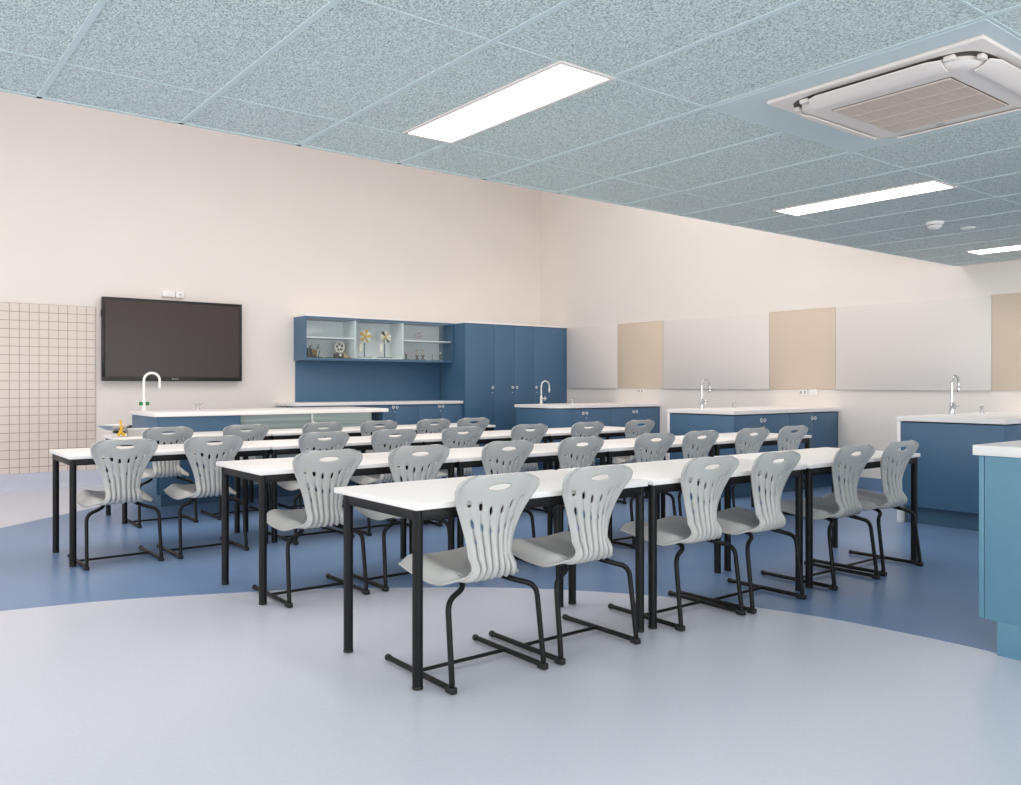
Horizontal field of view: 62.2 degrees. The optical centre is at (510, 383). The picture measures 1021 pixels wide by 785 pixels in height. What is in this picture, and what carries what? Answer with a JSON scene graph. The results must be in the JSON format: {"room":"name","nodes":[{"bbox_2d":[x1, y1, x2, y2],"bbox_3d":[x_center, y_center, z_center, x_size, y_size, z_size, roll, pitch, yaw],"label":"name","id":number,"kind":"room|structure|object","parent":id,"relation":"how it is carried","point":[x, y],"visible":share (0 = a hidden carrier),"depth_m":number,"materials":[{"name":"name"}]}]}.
{"room":"science classroom","nodes":[
{"label":"science classroom","id":0,"kind":"room"},
{"bbox_2d":[0,92,539,468],"bbox_3d":[-5.033,-1.465,9.921,14.250,5.300,0.200,0,0,-38],"label":"wall","id":1,"kind":"structure","parent":0,"point":[95,204],"depth_m":10.99,"materials":[{"name":"paint"}]},
{"bbox_2d":[0,302,94,474],"bbox_3d":[-6.385,0.048,8.732,3.856,1.901,0.013,0,0,-38],"label":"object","id":2,"kind":"object","parent":1,"relation":"attached to","point":[47,351],"visible":1,"depth_m":9.59,"materials":[{"name":"tile"}]},
{"bbox_2d":[0,469,127,491],"bbox_3d":[-6.828,1.092,8.361,9.500,0.186,0.055,0,0,-38],"label":"baseboard","id":3,"kind":"structure","parent":1,"relation":"attached to","point":[40,480],"depth_m":9.57,"materials":[{"name":"grey"}]},
{"bbox_2d":[101,296,241,380],"bbox_3d":[-4.142,-0.530,10.427,1.664,0.986,0.094,0,0,-38],"label":"wall screen","id":4,"kind":"object","parent":1,"relation":"attached to","point":[173,340],"visible":1,"depth_m":10.35,"materials":[{"name":"black"}]},
{"bbox_2d":[162,290,183,297],"bbox_3d":[-4.162,-1.107,10.443,0.255,0.085,0.045,0,0,-38],"label":"power outlet","id":5,"kind":"object","parent":1,"relation":"attached to","point":[165,293],"visible":1,"depth_m":10.43,"materials":[{"name":"white plastic"}]},
{"bbox_2d":[295,361,439,401],"bbox_3d":[-1.990,-0.034,12.151,2.321,0.556,0.019,0,0,-38],"label":"backsplash","id":6,"kind":"structure","parent":1,"relation":"attached to","point":[315,381],"depth_m":12.08,"materials":[{"name":"blue laminate"}]},
{"bbox_2d":[294,314,452,362],"bbox_3d":[-1.885,-0.619,12.001,2.343,0.607,0.382,0,0,-38],"label":"display cabinet","id":7,"kind":"object","parent":1,"relation":"attached to","point":[326,331],"visible":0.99,"depth_m":12.03,"materials":[{"name":"blue laminate"}]},
{"bbox_2d":[307,344,322,357],"bbox_3d":[-2.647,-0.447,11.399,0.230,0.193,0.100,0,0,-38],"label":"model","id":8,"kind":"object","parent":7,"relation":"in","point":[312,353],"visible":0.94,"depth_m":11.36},
{"bbox_2d":[307,336,353,339],"bbox_3d":[-2.523,-0.621,11.521,0.706,0.018,0.329,0,0,-38],"label":"shelf","id":9,"kind":"object","parent":7,"relation":"attached to","point":[308,337],"depth_m":11.60,"materials":[{"name":"white"}]},
{"bbox_2d":[325,341,348,357],"bbox_3d":[-2.373,-0.467,11.612,0.325,0.232,0.120,0,0,-38],"label":"model","id":10,"kind":"object","parent":7,"relation":"in","point":[339,346],"visible":0.98,"depth_m":11.61},
{"bbox_2d":[359,330,371,357],"bbox_3d":[-2.047,-0.562,11.866,0.200,0.393,0.100,0,0,-38],"label":"model","id":11,"kind":"object","parent":7,"relation":"on","point":[364,334],"visible":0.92,"depth_m":11.83},
{"bbox_2d":[377,331,391,357],"bbox_3d":[-1.795,-0.563,12.062,0.200,0.395,0.100,0,0,-38],"label":"model","id":12,"kind":"object","parent":7,"relation":"on","point":[384,335],"visible":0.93,"depth_m":12.03},
{"bbox_2d":[404,340,450,343],"bbox_3d":[-1.310,-0.621,12.465,0.825,0.018,0.329,0,0,-38],"label":"shelf","id":13,"kind":"object","parent":7,"relation":"attached to","point":[405,341],"depth_m":12.49,"materials":[{"name":"white"}]},
{"bbox_2d":[0,467,1020,784],"bbox_3d":[-0.326,1.244,3.878,14.250,0.122,15.520,0,0,-38],"label":"floor","id":14,"kind":"structure","parent":0,"point":[224,688],"depth_m":3.53,"materials":[{"name":"grey plastic"}]},
{"bbox_2d":[67,438,163,570],"bbox_3d":[-2.662,0.770,5.708,0.487,0.825,0.512,0,0,-39],"label":"chair","id":15,"kind":"object","parent":14,"relation":"on","point":[121,489],"visible":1,"depth_m":5.54,"materials":[{"name":"grey plastic"}]},
{"bbox_2d":[49,442,269,566],"bbox_3d":[-2.525,0.823,6.139,1.342,0.719,0.700,0,0,-38],"label":"table","id":16,"kind":"object","parent":14,"relation":"on","point":[73,457],"visible":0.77,"depth_m":5.91,"materials":[{"name":"white laminate"}]},
{"bbox_2d":[127,426,197,527],"bbox_3d":[-3.014,0.770,7.290,0.487,0.825,0.512,0,0,-38],"label":"chair","id":17,"kind":"object","parent":14,"relation":"on","point":[160,469],"visible":0.78,"depth_m":7.12,"materials":[{"name":"grey plastic"}]},
{"bbox_2d":[103,430,270,523],"bbox_3d":[-2.972,0.823,7.812,1.302,0.719,0.700,0,0,-38],"label":"table","id":18,"kind":"object","parent":14,"relation":"on","point":[208,433],"visible":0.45,"depth_m":7.61,"materials":[{"name":"white laminate"}]},
{"bbox_2d":[96,420,131,436],"bbox_3d":[-3.469,0.388,7.412,0.288,0.150,0.188,0,0,-38],"label":"balance scale","id":19,"kind":"object","parent":18,"relation":"on","point":[113,427],"visible":1,"depth_m":7.37,"materials":[{"name":"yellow plastic"}]},
{"bbox_2d":[124,428,147,436],"bbox_3d":[-3.337,0.430,7.579,0.212,0.066,0.152,0,0,-38],"label":"plastic tray","id":20,"kind":"object","parent":18,"relation":"on","point":[130,431],"visible":0.54,"depth_m":7.51,"materials":[{"name":"grey plastic"}]},
{"bbox_2d":[157,435,248,558],"bbox_3d":[-2.205,0.770,6.064,0.487,0.825,0.512,0,0,-39],"label":"chair","id":21,"kind":"object","parent":14,"relation":"on","point":[209,483],"visible":0.86,"depth_m":5.89,"materials":[{"name":"grey plastic"}]},
{"bbox_2d":[200,424,270,519],"bbox_3d":[-2.489,0.770,7.695,0.487,0.825,0.512,0,0,-38],"label":"chair","id":22,"kind":"object","parent":14,"relation":"on","point":[257,429],"visible":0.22,"depth_m":7.54,"materials":[{"name":"grey plastic"}]},
{"bbox_2d":[132,412,383,506],"bbox_3d":[-2.669,0.750,9.185,2.475,0.869,0.906,0,0,-38],"label":"bench","id":23,"kind":"object","parent":14,"relation":"on","point":[155,488],"visible":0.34,"depth_m":8.53,"materials":[{"name":"blue laminate"}]},
{"bbox_2d":[129,407,387,416],"bbox_3d":[-2.674,0.295,9.191,2.525,0.040,0.970,0,0,-38],"label":"countertop","id":24,"kind":"structure","parent":23,"relation":"on","point":[296,410],"depth_m":8.79,"materials":[{"name":"white laminate"}]},
{"bbox_2d":[139,372,160,410],"bbox_3d":[-3.760,0.073,8.834,0.220,0.403,0.056,0,0,-38],"label":"tap","id":25,"kind":"object","parent":24,"relation":"on","point":[143,403],"visible":1,"depth_m":8.79,"materials":[{"name":"white metal"}]},
{"bbox_2d":[277,422,343,509],"bbox_3d":[-1.911,0.770,8.152,0.487,0.825,0.512,0,0,-39],"label":"chair","id":26,"kind":"object","parent":14,"relation":"on","point":[333,426],"visible":0.12,"depth_m":7.96,"materials":[{"name":"grey plastic"}]},
{"bbox_2d":[252,449,369,607],"bbox_3d":[-1.137,0.770,4.814,0.487,0.825,0.512,0,0,-38],"label":"chair","id":27,"kind":"object","parent":14,"relation":"on","point":[325,509],"visible":0.93,"depth_m":4.64,"materials":[{"name":"grey plastic"}]},
{"bbox_2d":[268,431,354,544],"bbox_3d":[-1.548,0.770,6.565,0.487,0.825,0.512,0,0,-39],"label":"chair","id":28,"kind":"object","parent":14,"relation":"on","point":[310,439],"visible":0.32,"depth_m":6.38,"materials":[{"name":"grey plastic"}]},
{"bbox_2d":[246,426,388,502],"bbox_3d":[-1.933,0.823,8.622,1.297,0.719,0.700,0,0,-38],"label":"table","id":29,"kind":"object","parent":14,"relation":"on","point":[276,434],"visible":0.24,"depth_m":8.43,"materials":[{"name":"white laminate"}]},
{"bbox_2d":[287,405,370,407],"bbox_3d":[-2.443,0.736,11.397,0.948,0.899,0.594,0,0,-38],"label":"base cabinet","id":30,"kind":"object","parent":14,"relation":"on","point":[348,405],"visible":0.12,"depth_m":11.23,"materials":[{"name":"blue laminate"}]},
{"bbox_2d":[276,400,462,405],"bbox_3d":[-1.907,0.265,11.821,2.596,0.040,0.636,0,0,-38],"label":"countertop","id":31,"kind":"structure","parent":30,"relation":"on","point":[342,403],"depth_m":11.48,"materials":[{"name":"white laminate"}]},
{"bbox_2d":[243,436,422,542],"bbox_3d":[-1.464,0.823,6.966,1.312,0.719,0.700,0,0,-38],"label":"table","id":32,"kind":"object","parent":14,"relation":"on","point":[286,446],"visible":0.42,"depth_m":6.71,"materials":[{"name":"white laminate"}]},
{"bbox_2d":[216,452,456,604],"bbox_3d":[-1.047,0.823,5.173,1.267,0.719,0.700,0,0,-38],"label":"table","id":33,"kind":"object","parent":14,"relation":"on","point":[263,471],"visible":0.68,"depth_m":4.96,"materials":[{"name":"white laminate"}]},
{"bbox_2d":[342,420,397,501],"bbox_3d":[-1.439,0.770,8.523,0.487,0.825,0.512,0,0,-39],"label":"chair","id":34,"kind":"object","parent":14,"relation":"on","point":[369,426],"visible":0.21,"depth_m":8.31,"materials":[{"name":"grey plastic"}]},
{"bbox_2d":[340,428,416,535],"bbox_3d":[-1.073,0.770,6.937,0.487,0.825,0.512,0,0,-39],"label":"chair","id":35,"kind":"object","parent":14,"relation":"on","point":[382,436],"visible":0.51,"depth_m":6.75,"materials":[{"name":"grey plastic"}]},
{"bbox_2d":[371,404,418,424],"bbox_3d":[-1.768,0.736,11.922,0.758,0.899,0.594,0,0,-38],"label":"base cabinet","id":36,"kind":"object","parent":14,"relation":"on","point":[408,414],"visible":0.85,"depth_m":11.76,"materials":[{"name":"blue laminate"}]},
{"bbox_2d":[353,444,452,591],"bbox_3d":[-0.674,0.770,5.168,0.487,0.825,0.512,0,0,-37],"label":"chair","id":37,"kind":"object","parent":14,"relation":"on","point":[437,453],"visible":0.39,"depth_m":4.98,"materials":[{"name":"grey plastic"}]},
{"bbox_2d":[367,423,494,484],"bbox_3d":[-0.895,0.823,9.430,1.297,0.719,0.700,0,0,-38],"label":"table","id":38,"kind":"object","parent":14,"relation":"on","point":[413,426],"visible":0.09,"depth_m":9.46,"materials":[{"name":"white"}]},
{"bbox_2d":[416,418,450,433],"bbox_3d":[-0.937,0.770,8.919,0.487,0.825,0.512,0,0,-39],"label":"chair","id":39,"kind":"object","parent":14,"relation":"on","point":[424,424],"visible":0.19,"depth_m":8.72,"materials":[{"name":"grey plastic"}]},
{"bbox_2d":[419,404,461,445],"bbox_3d":[-1.173,0.736,12.385,0.746,0.899,0.594,0,0,-38],"label":"base cabinet","id":40,"kind":"object","parent":14,"relation":"on","point":[452,412],"visible":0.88,"depth_m":12.16,"materials":[{"name":"blue laminate"}]},
{"bbox_2d":[421,426,482,526],"bbox_3d":[-0.544,0.770,7.362,0.487,0.825,0.512,0,0,-37],"label":"chair","id":41,"kind":"object","parent":14,"relation":"on","point":[451,433],"visible":0.41,"depth_m":7.17,"materials":[{"name":"grey plastic"}]},
{"bbox_2d":[385,472,548,694],"bbox_3d":[-0.190,0.770,3.563,0.487,0.825,0.512,0,0,-38],"label":"chair","id":42,"kind":"object","parent":14,"relation":"on","point":[492,557],"visible":0.95,"depth_m":3.39,"materials":[{"name":"grey plastic"}]},
{"bbox_2d":[389,430,548,524],"bbox_3d":[-0.391,0.823,7.801,1.372,0.719,0.700,0,0,-38],"label":"table","id":43,"kind":"object","parent":14,"relation":"on","point":[486,437],"visible":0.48,"depth_m":7.61,"materials":[{"name":"white laminate"}]},
{"bbox_2d":[457,417,489,446],"bbox_3d":[-0.534,0.770,9.227,0.487,0.825,0.512,0,0,-37],"label":"chair","id":44,"kind":"object","parent":14,"relation":"on","point":[483,422],"visible":0.1,"depth_m":9.04,"materials":[{"name":"grey plastic"}]},
{"bbox_2d":[334,470,647,689],"bbox_3d":[-0.068,0.823,3.920,1.292,0.719,0.700,0,0,-38],"label":"table","id":45,"kind":"object","parent":14,"relation":"on","point":[418,501],"visible":0.83,"depth_m":3.69,"materials":[{"name":"white laminate"}]},
{"bbox_2d":[440,321,566,446],"bbox_3d":[-0.083,0.133,13.214,1.987,2.104,0.683,0,0,-38],"label":"tall cabinet","id":46,"kind":"object","parent":14,"relation":"on","point":[495,367],"visible":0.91,"depth_m":12.79,"materials":[{"name":"blue laminate"}]},
{"bbox_2d":[409,443,607,554],"bbox_3d":[-0.023,0.823,5.971,1.292,0.719,0.700,0,0,-38],"label":"table","id":47,"kind":"object","parent":14,"relation":"on","point":[469,457],"visible":0.27,"depth_m":5.76,"materials":[{"name":"white laminate"}]},
{"bbox_2d":[481,440,535,564],"bbox_3d":[-0.159,0.770,5.570,0.487,0.825,0.512,0,0,-39],"label":"chair","id":48,"kind":"object","parent":14,"relation":"on","point":[523,448],"visible":0.27,"depth_m":5.39,"materials":[{"name":"grey plastic"}]},
{"bbox_2d":[490,424,547,513],"bbox_3d":[0.034,0.770,7.790,0.487,0.825,0.512,0,0,-37],"label":"chair","id":49,"kind":"object","parent":14,"relation":"on","point":[540,430],"visible":0.37,"depth_m":7.62,"materials":[{"name":"grey plastic"}]},
{"bbox_2d":[489,464,640,664],"bbox_3d":[0.246,0.770,3.906,0.487,0.825,0.512,0,0,-38],"label":"chair","id":50,"kind":"object","parent":14,"relation":"on","point":[591,543],"visible":0.98,"depth_m":3.74,"materials":[{"name":"grey plastic"}]},
{"bbox_2d":[508,426,647,495],"bbox_3d":[0.702,0.823,8.652,1.362,0.719,0.700,0,0,-38],"label":"table","id":51,"kind":"object","parent":14,"relation":"on","point":[608,431],"visible":0.34,"depth_m":8.44,"materials":[{"name":"white laminate"}]},
{"bbox_2d":[553,436,603,533],"bbox_3d":[0.340,0.770,5.955,0.487,0.825,0.512,0,0,-38],"label":"chair","id":52,"kind":"object","parent":14,"relation":"on","point":[595,443],"visible":0.27,"depth_m":5.75,"materials":[{"name":"grey plastic"}]},
{"bbox_2d":[553,421,603,508],"bbox_3d":[0.596,0.770,8.253,0.487,0.825,0.512,0,0,-38],"label":"chair","id":53,"kind":"object","parent":14,"relation":"on","point":[598,426],"visible":0.21,"depth_m":8.06,"materials":[{"name":"grey plastic"}]},
{"bbox_2d":[517,407,659,471],"bbox_3d":[1.102,0.755,11.736,1.936,0.860,0.834,0,0,-38],"label":"base cabinet","id":54,"kind":"object","parent":14,"relation":"on","point":[609,416],"visible":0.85,"depth_m":11.29,"materials":[{"name":"blue laminate"}]},
{"bbox_2d":[514,402,660,407],"bbox_3d":[1.089,0.294,11.742,1.948,0.042,0.870,0,0,-38],"label":"countertop","id":55,"kind":"structure","parent":54,"relation":"on","point":[611,404],"depth_m":11.36,"materials":[{"name":"white laminate"}]},
{"bbox_2d":[539,380,549,403],"bbox_3d":[0.474,0.112,11.688,0.187,0.325,0.060,0,0,-38],"label":"tap","id":56,"kind":"object","parent":55,"relation":"on","point":[541,396],"visible":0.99,"depth_m":11.65,"materials":[{"name":"silver metal"}]},
{"bbox_2d":[596,419,654,503],"bbox_3d":[1.162,0.770,8.683,0.487,0.825,0.512,0,0,-37],"label":"chair","id":57,"kind":"object","parent":14,"relation":"on","point":[631,425],"visible":0.41,"depth_m":8.48,"materials":[{"name":"grey plastic"}]},
{"bbox_2d":[549,438,715,546],"bbox_3d":[0.975,0.823,6.748,1.202,0.719,0.700,0,0,-38],"label":"table","id":58,"kind":"object","parent":14,"relation":"on","point":[616,447],"visible":0.25,"depth_m":6.52,"materials":[{"name":"white laminate"}]},
{"bbox_2d":[612,432,675,548],"bbox_3d":[0.927,0.770,6.417,0.487,0.825,0.512,0,0,-37],"label":"chair","id":59,"kind":"object","parent":14,"relation":"on","point":[644,441],"visible":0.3,"depth_m":6.22,"materials":[{"name":"grey plastic"}]},
{"bbox_2d":[608,455,745,630],"bbox_3d":[0.858,0.770,4.390,0.487,0.825,0.512,0,0,-37],"label":"chair","id":60,"kind":"object","parent":14,"relation":"on","point":[703,525],"visible":0.89,"depth_m":4.22,"materials":[{"name":"grey plastic"}]},
{"bbox_2d":[558,458,805,628],"bbox_3d":[0.975,0.823,4.733,1.277,0.719,0.700,0,0,-38],"label":"table","id":61,"kind":"object","parent":14,"relation":"on","point":[663,476],"visible":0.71,"depth_m":4.52,"materials":[{"name":"white laminate"}]},
{"bbox_2d":[678,430,722,533],"bbox_3d":[1.332,0.770,6.735,0.487,0.825,0.512,0,0,-38],"label":"chair","id":62,"kind":"object","parent":14,"relation":"on","point":[704,445],"visible":0.25,"depth_m":6.53,"materials":[{"name":"grey plastic"}]},
{"bbox_2d":[661,432,811,518],"bbox_3d":[1.989,0.823,7.537,1.332,0.719,0.700,0,0,-38],"label":"table","id":63,"kind":"object","parent":14,"relation":"on","point":[725,440],"visible":0.28,"depth_m":7.33,"materials":[{"name":"white laminate"}]},
{"bbox_2d":[681,450,806,613],"bbox_3d":[1.279,0.770,4.700,0.487,0.825,0.512,0,0,-39],"label":"chair","id":64,"kind":"object","parent":14,"relation":"on","point":[768,516],"visible":0.9,"depth_m":4.53,"materials":[{"name":"grey plastic"}]},
{"bbox_2d":[731,427,768,507],"bbox_3d":[1.848,0.770,7.123,0.487,0.825,0.512,0,0,-37],"label":"chair","id":65,"kind":"object","parent":14,"relation":"on","point":[743,435],"visible":0.24,"depth_m":6.91,"materials":[{"name":"grey plastic"}]},
{"bbox_2d":[670,412,837,498],"bbox_3d":[2.783,0.755,9.577,1.936,0.860,0.862,0,0,-38],"label":"base cabinet","id":66,"kind":"object","parent":14,"relation":"on","point":[823,426],"visible":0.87,"depth_m":9.18,"materials":[{"name":"blue laminate"}]},
{"bbox_2d":[667,406,838,459],"bbox_3d":[2.770,0.729,9.584,1.948,0.912,0.900,0,0,-38],"label":"countertop","id":67,"kind":"structure","parent":66,"relation":"on","point":[760,409],"depth_m":9.23,"materials":[{"name":"white laminate"}]},
{"bbox_2d":[700,379,710,407],"bbox_3d":[2.207,0.107,9.589,0.182,0.335,0.060,0,0,-38],"label":"tap","id":68,"kind":"object","parent":67,"relation":"on","point":[702,401],"visible":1,"depth_m":9.54,"materials":[{"name":"silver metal"}]},
{"bbox_2d":[777,425,807,515],"bbox_3d":[2.302,0.770,7.493,0.487,0.825,0.512,0,0,-38],"label":"chair","id":69,"kind":"object","parent":14,"relation":"on","point":[793,439],"visible":0.23,"depth_m":7.30,"materials":[{"name":"grey plastic"}]},
{"bbox_2d":[714,447,919,587],"bbox_3d":[2.023,0.823,5.549,1.282,0.719,0.700,0,0,-38],"label":"table","id":70,"kind":"object","parent":14,"relation":"on","point":[817,461],"visible":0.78,"depth_m":5.36,"materials":[{"name":"white laminate"}]},
{"bbox_2d":[761,444,880,590],"bbox_3d":[1.895,0.770,5.187,0.487,0.825,0.512,0,0,-37],"label":"chair","id":71,"kind":"object","parent":14,"relation":"on","point":[846,503],"visible":0.91,"depth_m":5.01,"materials":[{"name":"grey plastic"}]},
{"bbox_2d":[813,440,923,575],"bbox_3d":[2.336,0.770,5.553,0.487,0.825,0.512,0,0,-38],"label":"chair","id":72,"kind":"object","parent":14,"relation":"on","point":[893,496],"visible":0.81,"depth_m":5.38,"materials":[{"name":"grey plastic"}]},
{"bbox_2d":[901,421,1020,530],"bbox_3d":[4.369,0.755,7.524,1.956,0.860,0.832,0,0,-38],"label":"base cabinet","id":73,"kind":"object","parent":14,"relation":"on","point":[948,468],"visible":0.5,"depth_m":6.94,"materials":[{"name":"blue laminate"}]},
{"bbox_2d":[896,411,1020,521],"bbox_3d":[4.356,0.729,7.531,1.968,0.912,0.870,0,0,-38],"label":"countertop","id":74,"kind":"structure","parent":73,"relation":"on","point":[996,417],"depth_m":7.17,"materials":[{"name":"white laminate"}]},
{"bbox_2d":[949,375,959,413],"bbox_3d":[4.061,0.094,7.738,0.172,0.360,0.060,0,0,-38],"label":"tap","id":75,"kind":"object","parent":74,"relation":"on","point":[952,405],"visible":1,"depth_m":7.70,"materials":[{"name":"silver metal"}]},
{"bbox_2d":[979,406,984,413],"bbox_3d":[4.359,0.238,7.830,0.043,0.074,0.134,0,0,35],"label":"tap","id":76,"kind":"object","parent":74,"relation":"on","point":[981,407],"visible":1,"depth_m":7.82,"materials":[{"name":"silver metal"}]},
{"bbox_2d":[979,456,1020,660],"bbox_3d":[3.503,0.751,2.785,1.050,0.868,3.290,0,0,-38],"label":"base cabinet","id":77,"kind":"object","parent":14,"relation":"on","point":[999,477],"visible":0.97,"depth_m":3.69,"materials":[{"name":"blue laminate"}]},
{"bbox_2d":[973,440,1020,457],"bbox_3d":[3.527,0.293,2.786,1.110,0.045,3.362,0,0,-38],"label":"countertop","id":78,"kind":"structure","parent":77,"relation":"on","point":[1010,448],"depth_m":3.71,"materials":[{"name":"white laminate"}]},
{"bbox_2d":[0,0,1020,265],"bbox_3d":[1.736,-1.224,1.067,14.050,0.036,8.550,0,0,-38],"label":"ceiling","id":79,"kind":"structure","parent":0,"point":[356,54],"depth_m":3.45,"materials":[{"name":"tile"}]},
{"bbox_2d":[402,60,614,143],"bbox_3d":[-0.053,-1.208,3.709,0.290,0.008,1.152,0,0,-38],"label":"recessed light","id":80,"kind":"object","parent":79,"relation":"in","point":[560,80],"visible":1,"depth_m":3.63,"materials":[{"name":"white plastic"}]},
{"bbox_2d":[0,0,1020,265],"bbox_3d":[1.687,-1.238,1.031,13.930,0.059,8.554,0,0,-38],"label":"grid","id":81,"kind":"object","parent":79,"relation":"attached to","point":[99,5],"visible":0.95,"depth_m":3.71,"materials":[{"name":"white metal"}]},
{"bbox_2d":[772,179,957,215],"bbox_3d":[2.283,-1.208,5.548,0.290,0.008,1.130,0,0,-38],"label":"recessed light","id":82,"kind":"object","parent":79,"relation":"in","point":[935,185],"visible":1,"depth_m":5.48,"materials":[{"name":"white plastic"}]},
{"bbox_2d":[767,34,1020,139],"bbox_3d":[1.704,-1.175,3.528,0.876,0.062,0.876,0,0,-38],"label":"air conditioner","id":83,"kind":"object","parent":79,"relation":"attached to","point":[978,77],"visible":1,"depth_m":3.38,"materials":[{"name":"white plastic"}]},
{"bbox_2d":[832,77,1008,133],"bbox_3d":[1.704,-1.151,3.529,0.511,0.010,0.490,0,0,-38],"label":"grille","id":84,"kind":"object","parent":83,"relation":"attached to","point":[942,99],"depth_m":3.49,"materials":[{"name":"grey plastic"}]},
{"bbox_2d":[926,220,943,229],"bbox_3d":[3.176,-1.185,6.339,0.124,0.054,0.124,0,0,-38],"label":"smoke detector","id":85,"kind":"object","parent":79,"relation":"attached to","point":[932,225],"visible":1,"depth_m":6.30,"materials":[{"name":"white plastic"}]},
{"bbox_2d":[960,226,975,229],"bbox_3d":[3.546,-1.208,6.563,0.110,0.009,0.110,0,0,-38],"label":"ceiling sensor","id":86,"kind":"object","parent":79,"relation":"attached to","point":[968,227],"visible":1,"depth_m":6.55,"materials":[{"name":"white plastic"}]},
{"bbox_2d":[964,244,1020,254],"bbox_3d":[4.595,-1.208,7.356,0.290,0.008,1.140,0,0,-38],"label":"recessed light","id":87,"kind":"object","parent":79,"relation":"in","point":[1011,247],"visible":1,"depth_m":7.64,"materials":[{"name":"white plastic"}]},
{"bbox_2d":[540,190,1020,478],"bbox_3d":[5.216,-1.465,8.194,0.200,5.300,15.520,0,0,-38],"label":"wall","id":88,"kind":"structure","parent":0,"point":[602,263],"depth_m":11.12,"materials":[{"name":"paint"}]},
{"bbox_2d":[567,324,617,388],"bbox_3d":[1.255,-0.411,13.097,0.023,0.962,1.121,0,0,-38],"label":"whiteboard","id":89,"kind":"object","parent":88,"relation":"attached to","point":[592,351],"visible":1,"depth_m":13.06,"materials":[{"name":"silver metal"}]},
{"bbox_2d":[618,321,662,387],"bbox_3d":[1.880,-0.416,12.300,0.017,0.957,0.896,0,0,-38],"label":"pinboard","id":90,"kind":"object","parent":88,"relation":"attached to","point":[640,344],"visible":1,"depth_m":12.28,"materials":[{"name":"beige fabric"}]},
{"bbox_2d":[663,313,769,389],"bbox_3d":[2.691,-0.411,11.253,0.023,0.962,1.746,0,0,-38],"label":"whiteboard","id":91,"kind":"object","parent":88,"relation":"attached to","point":[731,352],"visible":1,"depth_m":11.19,"materials":[{"name":"silver metal"}]},
{"bbox_2d":[666,459,887,489],"bbox_3d":[4.647,1.119,8.752,0.011,0.128,12.100,0,0,-38],"label":"baseboard","id":92,"kind":"structure","parent":88,"relation":"attached to","point":[864,482],"depth_m":9.52,"materials":[{"name":"blue"}]},
{"bbox_2d":[769,307,835,388],"bbox_3d":[3.508,-0.416,10.210,0.017,0.957,0.896,0,0,-38],"label":"pinboard","id":93,"kind":"object","parent":88,"relation":"attached to","point":[802,343],"visible":1,"depth_m":10.18,"materials":[{"name":"beige fabric"}]},
{"bbox_2d":[799,389,807,394],"bbox_3d":[3.522,0.100,10.195,0.012,0.072,0.116,0,0,-38],"label":"power socket","id":94,"kind":"object","parent":88,"relation":"attached to","point":[801,391],"visible":1,"depth_m":10.19,"materials":[{"name":"white plastic"}]},
{"bbox_2d":[809,389,817,394],"bbox_3d":[3.605,0.095,10.089,0.012,0.072,0.116,0,0,-38],"label":"power socket","id":95,"kind":"object","parent":88,"relation":"attached to","point":[811,391],"visible":1,"depth_m":10.08,"materials":[{"name":"white plastic"}]},
{"bbox_2d":[835,295,991,390],"bbox_3d":[4.307,-0.411,9.178,0.023,0.962,1.706,0,0,-38],"label":"whiteboard","id":96,"kind":"object","parent":88,"relation":"attached to","point":[912,345],"visible":1,"depth_m":9.09,"materials":[{"name":"silver metal"}]},
{"bbox_2d":[992,293,1020,389],"bbox_3d":[5.308,-0.416,7.898,0.017,0.957,1.536,0,0,-38],"label":"pinboard","id":97,"kind":"object","parent":88,"relation":"attached to","point":[1006,308],"visible":1,"depth_m":8.39,"materials":[{"name":"beige fabric"}]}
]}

